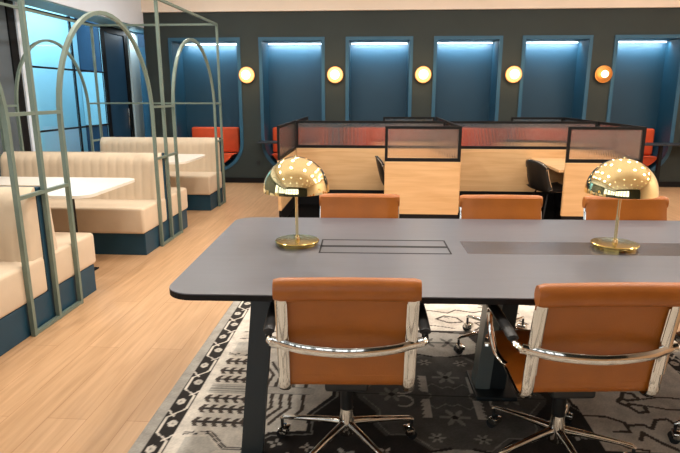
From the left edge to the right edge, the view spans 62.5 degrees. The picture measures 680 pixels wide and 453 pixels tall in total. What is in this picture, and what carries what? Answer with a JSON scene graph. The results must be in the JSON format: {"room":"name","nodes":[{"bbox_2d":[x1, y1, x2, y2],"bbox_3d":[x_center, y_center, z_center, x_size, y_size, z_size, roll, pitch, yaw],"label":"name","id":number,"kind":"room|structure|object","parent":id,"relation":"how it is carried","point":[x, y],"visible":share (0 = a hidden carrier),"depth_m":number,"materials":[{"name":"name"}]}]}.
{"room":"coworking office","nodes":[
{"label":"coworking office","id":0,"kind":"room"},
{"bbox_2d":[0,0,19,176],"bbox_3d":[-4.218,-0.165,1.534,0.120,2.560,10.500,1,13,4],"label":"wall","id":1,"kind":"structure","parent":0,"point":[6,71],"depth_m":6.42,"materials":[{"name":"paint"}]},
{"bbox_2d":[4,0,30,150],"bbox_3d":[-3.848,-1.377,6.696,0.120,2.560,0.130,1,13,4],"label":"trim","id":2,"kind":"structure","parent":1,"relation":"attached to","point":[10,19],"depth_m":6.56,"materials":[{"name":"black metal"}]},
{"bbox_2d":[13,1,35,150],"bbox_3d":[-3.833,-1.413,6.846,0.130,2.560,0.140,1,13,4],"label":"trim","id":3,"kind":"structure","parent":1,"relation":"attached to","point":[16,14],"depth_m":6.70,"materials":[{"name":"white paint"}]},
{"bbox_2d":[25,5,73,18],"bbox_3d":[-5.127,-2.008,7.546,0.240,3.400,5.900,1,13,4],"label":"wall","id":4,"kind":"structure","parent":0,"point":[25,5],"depth_m":9.29,"materials":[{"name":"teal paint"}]},
{"bbox_2d":[10,0,143,34],"bbox_3d":[-3.809,-1.917,3.514,0.390,0.015,15.200,1,13,4],"label":"ceiling","id":5,"kind":"structure","parent":0,"point":[41,4],"depth_m":7.36,"materials":[{"name":"teal paint"}]},
{"bbox_2d":[47,0,143,27],"bbox_3d":[-3.799,-2.342,3.414,0.410,0.860,15.200,1,13,4],"label":"ceiling","id":6,"kind":"structure","parent":0,"point":[126,11],"depth_m":8.17,"materials":[{"name":"white paint"}]},
{"bbox_2d":[74,17,144,127],"bbox_3d":[-4.300,-2.685,10.429,2.400,3.400,0.080,1,13,4],"label":"wall","id":7,"kind":"structure","parent":0,"point":[140,37],"depth_m":10.18,"materials":[{"name":"paint"}]},
{"bbox_2d":[139,47,151,136],"bbox_3d":[-3.392,-2.099,10.340,0.440,2.300,0.100,1,13,4],"label":"wall","id":8,"kind":"structure","parent":0,"point":[146,110],"depth_m":10.25,"materials":[{"name":"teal paint"}]},
{"bbox_2d":[0,183,679,452],"bbox_3d":[0.337,0.660,3.838,12.600,0.100,15.200,1,13,4],"label":"floor","id":9,"kind":"structure","parent":0,"point":[92,381],"depth_m":3.30,"materials":[{"name":"brown wood"}]},
{"bbox_2d":[0,185,95,355],"bbox_3d":[-2.740,0.172,3.716,1.660,0.905,1.240,1,13,4],"label":"bench","id":10,"kind":"object","parent":9,"relation":"on","point":[14,317],"visible":0.73,"depth_m":3.52,"materials":[{"name":"beige leather"}]},
{"bbox_2d":[25,7,108,151],"bbox_3d":[-3.729,-1.631,7.864,0.050,2.520,1.910,1,13,4],"label":"window","id":11,"kind":"structure","parent":9,"relation":"on","point":[45,56],"depth_m":7.68,"materials":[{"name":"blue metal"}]},
{"bbox_2d":[0,177,134,270],"bbox_3d":[-2.659,0.020,4.715,1.650,0.745,0.930,1,13,4],"label":"table","id":12,"kind":"object","parent":9,"relation":"on","point":[81,187],"visible":0.38,"depth_m":4.67,"materials":[{"name":"white laminate"}]},
{"bbox_2d":[0,151,187,254],"bbox_3d":[-2.599,-0.316,5.795,1.660,0.905,1.240,1,13,4],"label":"bench","id":13,"kind":"object","parent":9,"relation":"on","point":[123,220],"visible":0.56,"depth_m":5.55,"materials":[{"name":"beige leather"}]},
{"bbox_2d":[0,0,225,336],"bbox_3d":[-2.680,-0.762,4.463,1.723,2.383,6.686,1,13,4],"label":"arched frame","id":14,"kind":"object","parent":9,"relation":"on","point":[5,127],"visible":0.91,"depth_m":4.00,"materials":[{"name":"metal"}]},
{"bbox_2d":[99,26,134,136],"bbox_3d":[-3.626,-1.952,9.233,0.080,2.520,0.890,1,13,4],"label":"door","id":15,"kind":"structure","parent":9,"relation":"on","point":[114,46],"depth_m":9.11,"materials":[{"name":"black metal"}]},
{"bbox_2d":[127,31,144,136],"bbox_3d":[-3.618,-2.101,9.866,0.150,2.520,0.350,1,13,4],"label":"trim","id":16,"kind":"structure","parent":9,"relation":"on","point":[134,66],"depth_m":9.75,"materials":[{"name":"blue paint"}]},
{"bbox_2d":[100,137,222,210],"bbox_3d":[-2.481,-0.725,7.536,1.660,0.905,0.645,1,13,4],"label":"bench","id":17,"kind":"object","parent":9,"relation":"on","point":[199,177],"visible":0.51,"depth_m":7.59,"materials":[{"name":"beige leather"}]},
{"bbox_2d":[169,154,204,163],"bbox_3d":[-2.520,-0.459,6.755,1.650,0.745,0.900,1,13,4],"label":"table","id":18,"kind":"object","parent":9,"relation":"on","point":[182,158],"visible":0.15,"depth_m":6.66,"materials":[{"name":"white laminate"}]},
{"bbox_2d":[256,140,276,143],"bbox_3d":[-0.993,-1.050,9.317,0.710,0.725,0.350,1,13,4],"label":"table","id":19,"kind":"object","parent":9,"relation":"on","point":[261,141],"visible":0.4,"depth_m":9.09,"materials":[{"name":"stone"}]},
{"bbox_2d":[127,301,679,452],"bbox_3d":[0.547,0.849,2.787,2.810,0.011,3.860,1,13,4],"label":"patterned rug","id":20,"kind":"object","parent":9,"relation":"on","point":[203,412],"visible":0.3,"depth_m":2.67,"materials":[{"name":"fabric"}]},
{"bbox_2d":[263,277,430,452],"bbox_3d":[0.028,0.523,2.257,0.612,0.863,0.652,0,13,1],"label":"office chair","id":21,"kind":"object","parent":20,"relation":"on","point":[348,335],"visible":1,"depth_m":1.97,"materials":[{"name":"leather"}]},
{"bbox_2d":[278,423,290,434],"bbox_3d":[-0.242,0.884,2.446,0.040,0.028,0.054,4,14,18],"label":"caster","id":22,"kind":"object","parent":21,"relation":"attached to","point":[284,428],"depth_m":2.43,"materials":[{"name":"metal"}]},
{"bbox_2d":[403,424,414,435],"bbox_3d":[0.300,0.885,2.439,0.040,0.028,0.054,-4,14,-17],"label":"hood","id":23,"kind":"object","parent":21,"relation":"attached to","point":[408,429],"depth_m":2.42,"materials":[{"name":"metal"}]},
{"bbox_2d":[319,193,399,217],"bbox_3d":[0.106,0.284,3.277,0.612,0.863,0.652,1,13,3],"label":"office chair","id":24,"kind":"object","parent":20,"relation":"on","point":[332,205],"visible":0.1,"depth_m":3.44,"materials":[{"name":"leather"}]},
{"bbox_2d":[169,217,679,452],"bbox_3d":[1.361,0.472,2.783,4.022,0.736,1.362,0,13,2],"label":"conference table","id":25,"kind":"object","parent":20,"relation":"on","point":[501,262],"visible":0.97,"depth_m":2.58,"materials":[{"name":"grey laminate"}]},
{"bbox_2d":[263,155,328,248],"bbox_3d":[-0.214,-0.128,2.759,0.324,0.445,0.324,1,13,4],"label":"table lamp","id":26,"kind":"object","parent":25,"relation":"on","point":[295,176],"visible":1,"depth_m":2.64,"materials":[{"name":"gold metal"}]},
{"bbox_2d":[584,157,658,252],"bbox_3d":[1.346,-0.114,2.697,0.324,0.445,0.324,-5,14,-19],"label":"table lamp","id":27,"kind":"object","parent":25,"relation":"on","point":[620,178],"visible":1,"depth_m":2.58,"materials":[{"name":"gold metal"}]},
{"bbox_2d":[453,195,542,353],"bbox_3d":[0.970,0.293,3.236,0.612,0.863,0.652,1,13,3],"label":"office chair","id":28,"kind":"object","parent":20,"relation":"on","point":[471,206],"visible":0.25,"depth_m":3.40,"materials":[{"name":"leather"}]},
{"bbox_2d":[455,343,464,350],"bbox_3d":[0.695,0.697,3.243,0.040,0.028,0.054,-4,14,-15],"label":"hood","id":29,"kind":"object","parent":28,"relation":"attached to","point":[458,346],"depth_m":3.22,"materials":[{"name":"metal"}]},
{"bbox_2d":[463,322,472,328],"bbox_3d":[0.814,0.625,3.548,0.054,0.028,0.040,-9,16,-32],"label":"hood","id":30,"kind":"object","parent":28,"relation":"attached to","point":[468,325],"depth_m":3.54,"materials":[{"name":"metal"}]},
{"bbox_2d":[517,323,526,328],"bbox_3d":[1.148,0.629,3.532,0.054,0.028,0.040,10,17,38],"label":"hood","id":31,"kind":"object","parent":28,"relation":"attached to","point":[522,325],"depth_m":3.52,"materials":[{"name":"metal"}]},
{"bbox_2d":[484,282,679,452],"bbox_3d":[0.888,0.539,2.189,0.616,0.863,0.614,0,13,-1],"label":"office chair","id":32,"kind":"object","parent":20,"relation":"on","point":[583,340],"visible":0.98,"depth_m":1.92,"materials":[{"name":"leather"}]},
{"bbox_2d":[488,414,501,425],"bbox_3d":[0.696,0.867,2.515,0.054,0.028,0.040,-11,17,-40],"label":"hood","id":33,"kind":"object","parent":32,"relation":"attached to","point":[495,419],"depth_m":2.51,"materials":[{"name":"metal"}]},
{"bbox_2d":[565,412,573,421],"bbox_3d":[1.030,0.861,2.545,0.054,0.028,0.040,8,15,30],"label":"hood","id":34,"kind":"object","parent":32,"relation":"attached to","point":[569,417],"depth_m":2.53,"materials":[{"name":"metal"}]},
{"bbox_2d":[582,196,668,371],"bbox_3d":[1.725,0.300,3.207,0.612,0.863,0.652,0,13,2],"label":"office chair","id":35,"kind":"object","parent":20,"relation":"on","point":[595,207],"visible":0.18,"depth_m":3.37,"materials":[{"name":"leather"}]},
{"bbox_2d":[667,331,679,443],"bbox_3d":[1.719,0.532,2.221,0.612,0.863,0.652,0,13,0],"label":"office chair","id":36,"kind":"object","parent":20,"relation":"on","point":[673,435],"visible":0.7,"depth_m":2.40,"materials":[{"name":"metal"}]},
{"bbox_2d":[671,428,679,439],"bbox_3d":[1.448,0.893,2.406,0.040,0.028,0.054,4,14,17],"label":"hood","id":37,"kind":"object","parent":36,"relation":"attached to","point":[675,433],"depth_m":2.40,"materials":[{"name":"metal"}]},
{"bbox_2d":[288,204,560,219],"bbox_3d":[1.366,-0.286,7.623,3.980,0.012,2.720,1,13,4],"label":"carpet","id":38,"kind":"object","parent":9,"relation":"on","point":[304,210],"visible":0.02,"depth_m":7.14,"materials":[{"name":"grey carpet"}]},
{"bbox_2d":[277,117,307,216],"bbox_3d":[-0.599,-0.871,7.619,0.035,1.128,2.680,1,13,4],"label":"wall","id":39,"kind":"structure","parent":38,"relation":"on","point":[286,132],"depth_m":6.77,"materials":[{"name":"black metal"}]},
{"bbox_2d":[375,156,384,193],"bbox_3d":[0.690,-0.492,6.836,0.537,0.732,0.484,0,13,-2],"label":"chair","id":40,"kind":"object","parent":38,"relation":"on","point":[380,165],"visible":0.35,"depth_m":6.63,"materials":[{"name":"metal"}]},
{"bbox_2d":[383,117,434,120],"bbox_3d":[1.067,-1.148,8.800,0.795,1.128,0.035,1,13,4],"label":"panel","id":41,"kind":"object","parent":38,"relation":"on","point":[384,118],"visible":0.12,"depth_m":8.67,"materials":[{"name":"black metal"}]},
{"bbox_2d":[384,126,461,218],"bbox_3d":[0.906,-0.541,6.215,0.825,1.128,0.035,1,13,4],"label":"panel","id":42,"kind":"object","parent":38,"relation":"on","point":[422,163],"visible":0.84,"depth_m":6.18,"materials":[{"name":"beige wood"}]},
{"bbox_2d":[296,121,597,207],"bbox_3d":[1.363,-0.827,7.434,3.900,1.128,0.035,1,13,4],"label":"workstation","id":43,"kind":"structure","parent":38,"relation":"on","point":[494,154],"depth_m":7.41,"materials":[{"name":"beige wood"}]},
{"bbox_2d":[435,117,461,218],"bbox_3d":[1.402,-0.843,7.500,0.035,1.128,2.660,1,13,4],"label":"wall","id":44,"kind":"structure","parent":38,"relation":"on","point":[448,123],"depth_m":6.67,"materials":[{"name":"black metal"}]},
{"bbox_2d":[511,117,562,120],"bbox_3d":[3.008,-1.119,8.675,0.775,1.128,0.035,1,13,4],"label":"panel","id":45,"kind":"object","parent":38,"relation":"on","point":[512,118],"visible":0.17,"depth_m":8.54,"materials":[{"name":"black metal"}]},
{"bbox_2d":[526,159,562,219],"bbox_3d":[2.431,-0.409,6.487,0.537,0.732,0.484,-3,14,-13],"label":"chair","id":46,"kind":"object","parent":38,"relation":"on","point":[538,175],"visible":0.89,"depth_m":6.33,"materials":[{"name":"black leather"}]},
{"bbox_2d":[530,158,564,172],"bbox_3d":[2.850,-0.431,6.770,0.825,0.660,1.225,1,13,4],"label":"desk","id":47,"kind":"object","parent":38,"relation":"on","point":[556,164],"visible":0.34,"depth_m":6.80,"materials":[{"name":"brown wood"}]},
{"bbox_2d":[563,117,642,126],"bbox_3d":[3.333,-0.814,7.376,0.035,1.128,2.660,1,13,4],"label":"wall","id":48,"kind":"structure","parent":38,"relation":"on","point":[600,124],"depth_m":6.99,"materials":[{"name":"black metal"}]},
{"bbox_2d":[560,127,646,219],"bbox_3d":[2.847,-0.512,6.090,0.805,1.128,0.035,1,13,4],"label":"panel","id":49,"kind":"object","parent":38,"relation":"on","point":[587,148],"visible":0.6,"depth_m":6.02,"materials":[{"name":"beige wood"}]},
{"bbox_2d":[645,143,679,182],"bbox_3d":[5.048,-0.959,8.929,1.200,0.725,0.350,1,13,4],"label":"table","id":50,"kind":"object","parent":9,"relation":"on","point":[660,145],"visible":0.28,"depth_m":8.85,"materials":[{"name":"metal"}]},
{"bbox_2d":[141,0,679,12],"bbox_3d":[1.894,-3.707,8.709,10.250,0.625,0.080,1,13,4],"label":"ceiling","id":51,"kind":"structure","parent":0,"point":[147,6],"depth_m":8.80,"materials":[{"name":"beige paint"}]},
{"bbox_2d":[143,8,679,181],"bbox_3d":[1.895,-2.054,9.117,10.250,2.770,0.030,1,13,4],"label":"wall","id":52,"kind":"structure","parent":0,"point":[512,24],"depth_m":8.98,"materials":[{"name":"grey paint"}]},
{"bbox_2d":[168,37,243,169],"bbox_3d":[-2.207,-2.066,9.617,1.190,2.195,0.505,1,13,4],"label":"alcove","id":53,"kind":"structure","parent":52,"relation":"attached to","point":[192,82],"depth_m":9.73,"materials":[{"name":"teal paint"}]},
{"bbox_2d":[192,127,239,162],"bbox_3d":[-2.205,-1.398,9.802,0.840,0.660,0.410,1,13,4],"label":"seat","id":54,"kind":"object","parent":53,"relation":"in","point":[231,135],"visible":0.51,"depth_m":9.85,"materials":[{"name":"orange fabric"}]},
{"bbox_2d":[239,67,254,82],"bbox_3d":[-1.534,-2.478,9.152,0.264,0.264,0.160,1,13,4],"label":"wall sconce","id":55,"kind":"object","parent":52,"relation":"attached to","point":[246,74],"visible":1,"depth_m":9.16,"materials":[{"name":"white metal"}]},
{"bbox_2d":[258,37,324,165],"bbox_3d":[-0.770,-2.044,9.524,1.080,2.195,0.505,1,13,4],"label":"alcove","id":56,"kind":"structure","parent":52,"relation":"attached to","point":[292,69],"depth_m":9.63,"materials":[{"name":"teal paint"}]},
{"bbox_2d":[272,127,276,159],"bbox_3d":[-0.768,-1.376,9.709,0.840,0.660,0.410,1,13,4],"label":"seat","id":57,"kind":"object","parent":56,"relation":"in","point":[274,154],"visible":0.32,"depth_m":9.78,"materials":[{"name":"orange fabric"}]},
{"bbox_2d":[327,66,342,82],"bbox_3d":[-0.082,-2.456,9.058,0.264,0.264,0.160,1,13,4],"label":"wall sconce","id":58,"kind":"object","parent":52,"relation":"attached to","point":[334,74],"visible":1,"depth_m":9.07,"materials":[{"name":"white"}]},
{"bbox_2d":[345,36,412,120],"bbox_3d":[0.645,-2.023,9.433,1.080,2.195,0.505,1,13,4],"label":"alcove","id":59,"kind":"structure","parent":52,"relation":"attached to","point":[378,68],"depth_m":9.54,"materials":[{"name":"teal paint"}]},
{"bbox_2d":[415,66,431,82],"bbox_3d":[1.335,-2.434,8.967,0.264,0.264,0.160,1,13,4],"label":"wall sconce","id":60,"kind":"object","parent":52,"relation":"attached to","point":[423,74],"visible":1,"depth_m":8.98,"materials":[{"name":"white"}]},
{"bbox_2d":[225,177,679,186],"bbox_3d":[1.919,-0.744,9.400,10.200,0.090,0.014,1,13,4],"label":"baseboard","id":61,"kind":"structure","parent":52,"relation":"attached to","point":[227,179],"depth_m":9.61,"materials":[{"name":"black metal"}]},
{"bbox_2d":[431,36,502,120],"bbox_3d":[2.050,-2.001,9.343,1.080,2.195,0.505,1,13,4],"label":"alcove","id":62,"kind":"structure","parent":52,"relation":"attached to","point":[466,76],"depth_m":9.44,"materials":[{"name":"teal paint"}]},
{"bbox_2d":[505,66,521,82],"bbox_3d":[2.762,-2.413,8.875,0.264,0.264,0.160,1,13,4],"label":"wall sconce","id":63,"kind":"object","parent":52,"relation":"attached to","point":[513,74],"visible":1,"depth_m":8.88,"materials":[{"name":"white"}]},
{"bbox_2d":[517,35,593,119],"bbox_3d":[3.431,-1.980,9.254,1.080,2.195,0.505,1,13,4],"label":"alcove","id":64,"kind":"structure","parent":52,"relation":"attached to","point":[553,81],"depth_m":9.33,"materials":[{"name":"teal paint"}]},
{"bbox_2d":[595,65,611,82],"bbox_3d":[4.150,-2.395,8.798,0.264,0.264,0.135,1,13,4],"label":"wall sconce","id":65,"kind":"object","parent":52,"relation":"attached to","point":[603,74],"visible":1,"depth_m":8.81,"materials":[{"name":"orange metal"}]},
{"bbox_2d":[606,34,679,171],"bbox_3d":[4.838,-1.959,9.164,1.080,2.195,0.505,1,13,4],"label":"alcove","id":66,"kind":"structure","parent":52,"relation":"attached to","point":[644,82],"depth_m":9.24,"materials":[{"name":"teal paint"}]},
{"bbox_2d":[643,129,656,165],"bbox_3d":[4.840,-1.291,9.349,0.840,0.660,0.410,1,13,4],"label":"seat","id":67,"kind":"object","parent":66,"relation":"in","point":[647,160],"visible":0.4,"depth_m":9.36,"materials":[{"name":"orange fabric"}]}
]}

